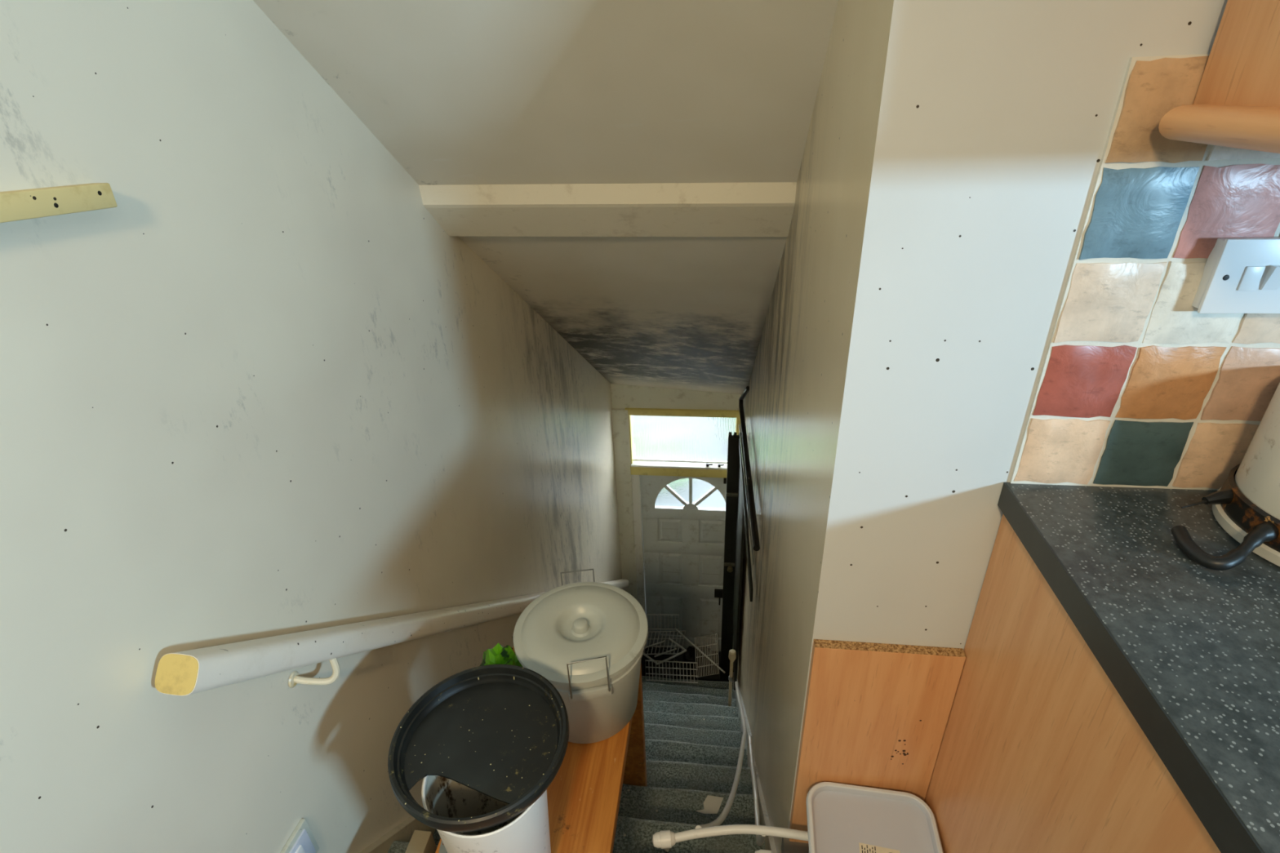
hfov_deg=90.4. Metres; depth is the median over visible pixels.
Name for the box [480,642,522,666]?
crumpled bag
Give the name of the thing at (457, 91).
ceiling
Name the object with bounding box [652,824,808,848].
pipe
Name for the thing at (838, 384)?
wall
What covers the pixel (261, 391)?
wall
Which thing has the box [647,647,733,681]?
floor
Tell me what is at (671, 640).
frame
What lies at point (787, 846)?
floor
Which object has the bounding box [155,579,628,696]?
handrail
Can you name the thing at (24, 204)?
batten
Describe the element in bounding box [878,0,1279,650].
wall
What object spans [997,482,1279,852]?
countertop
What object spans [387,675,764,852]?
stairs
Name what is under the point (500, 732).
lid
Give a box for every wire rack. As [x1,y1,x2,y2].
[644,631,685,654]
[644,659,697,683]
[645,613,679,630]
[694,633,719,677]
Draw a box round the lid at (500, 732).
[387,664,568,832]
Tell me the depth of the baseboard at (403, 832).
1.64 m
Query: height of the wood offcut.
0.195 m
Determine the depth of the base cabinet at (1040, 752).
0.82 m
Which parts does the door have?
architrave, frame, pane, panel, panel, panel, pane, rail, rail, rail, rail, pane, panel, panel, pane, panel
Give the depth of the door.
4.64 m
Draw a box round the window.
[624,408,740,478]
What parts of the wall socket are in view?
plate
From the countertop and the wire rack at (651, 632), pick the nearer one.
the countertop
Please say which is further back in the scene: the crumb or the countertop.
the crumb
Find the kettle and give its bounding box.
[1170,382,1279,570]
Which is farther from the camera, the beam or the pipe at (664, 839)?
the beam
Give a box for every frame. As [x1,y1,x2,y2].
[642,637,686,665]
[720,386,759,690]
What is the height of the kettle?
0.193 m
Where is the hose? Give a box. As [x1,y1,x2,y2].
[695,681,746,828]
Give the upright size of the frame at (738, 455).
2.552 m
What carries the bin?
on the bench
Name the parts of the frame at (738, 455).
knob, panel, panel, rail, rail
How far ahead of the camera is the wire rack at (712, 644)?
4.81 m
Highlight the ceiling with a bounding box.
[253,0,838,394]
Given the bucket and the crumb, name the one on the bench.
the bucket
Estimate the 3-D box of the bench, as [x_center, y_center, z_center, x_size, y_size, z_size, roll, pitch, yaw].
[-0.215,1.226,1.652,0.366,0.903,1.076,1,28,7]
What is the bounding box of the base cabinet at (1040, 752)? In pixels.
[924,513,1221,852]
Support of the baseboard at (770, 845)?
attached to the wall at (838, 384)
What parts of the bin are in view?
handle, lid, handle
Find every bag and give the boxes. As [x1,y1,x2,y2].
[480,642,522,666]
[640,647,679,679]
[683,644,714,675]
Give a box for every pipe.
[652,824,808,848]
[747,735,765,845]
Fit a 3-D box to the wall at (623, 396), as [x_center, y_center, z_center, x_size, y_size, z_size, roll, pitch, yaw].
[0.342,0.661,4.589,1.200,2.920,0.160,1,28,7]
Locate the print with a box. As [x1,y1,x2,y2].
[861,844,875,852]
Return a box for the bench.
[435,646,647,852]
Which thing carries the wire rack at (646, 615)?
on the wire rack at (651, 632)
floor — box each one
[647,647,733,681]
[781,837,808,852]
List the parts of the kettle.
handle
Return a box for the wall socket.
[280,818,319,852]
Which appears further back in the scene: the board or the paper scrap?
the paper scrap
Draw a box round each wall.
[0,0,622,852]
[610,383,746,432]
[737,0,1004,852]
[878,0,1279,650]
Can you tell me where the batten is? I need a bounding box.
[0,182,117,222]
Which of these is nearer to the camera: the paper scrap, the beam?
the beam
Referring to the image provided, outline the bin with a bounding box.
[513,568,648,743]
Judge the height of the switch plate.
0.086 m
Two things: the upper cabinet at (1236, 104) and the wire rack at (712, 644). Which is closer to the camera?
the upper cabinet at (1236, 104)
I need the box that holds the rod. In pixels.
[674,628,725,673]
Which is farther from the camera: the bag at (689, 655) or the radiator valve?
the bag at (689, 655)
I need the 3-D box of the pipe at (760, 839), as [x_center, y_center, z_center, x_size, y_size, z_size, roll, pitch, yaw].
[0.348,1.029,1.893,0.029,0.830,0.831,3,29,9]
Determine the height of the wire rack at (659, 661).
0.114 m
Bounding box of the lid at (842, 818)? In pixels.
[805,782,943,852]
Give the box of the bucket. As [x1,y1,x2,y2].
[421,775,551,852]
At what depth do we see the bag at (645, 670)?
4.87 m
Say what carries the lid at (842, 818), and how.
on the floor at (787, 846)
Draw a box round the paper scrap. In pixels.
[695,795,723,813]
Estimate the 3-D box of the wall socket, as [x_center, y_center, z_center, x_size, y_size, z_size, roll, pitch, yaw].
[-0.687,0.876,1.240,0.018,0.105,0.160,3,29,9]
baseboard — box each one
[359,807,435,852]
[733,671,777,852]
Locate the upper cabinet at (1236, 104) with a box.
[1158,0,1279,153]
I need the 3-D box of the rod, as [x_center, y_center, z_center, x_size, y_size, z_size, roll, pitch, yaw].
[0.447,1.689,4.803,0.013,0.073,0.517,-25,35,-35]
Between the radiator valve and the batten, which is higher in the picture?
the batten
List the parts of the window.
frame, sill, frame, pane, frame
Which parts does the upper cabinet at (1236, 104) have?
pelmet rail, panel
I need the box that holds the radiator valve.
[728,648,736,706]
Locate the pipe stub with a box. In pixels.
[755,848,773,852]
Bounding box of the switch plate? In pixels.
[1191,236,1279,313]
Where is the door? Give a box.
[611,408,733,651]
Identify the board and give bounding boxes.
[789,639,965,843]
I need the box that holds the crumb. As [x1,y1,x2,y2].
[663,848,671,852]
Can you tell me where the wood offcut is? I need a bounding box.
[404,830,436,852]
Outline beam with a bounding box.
[418,182,796,236]

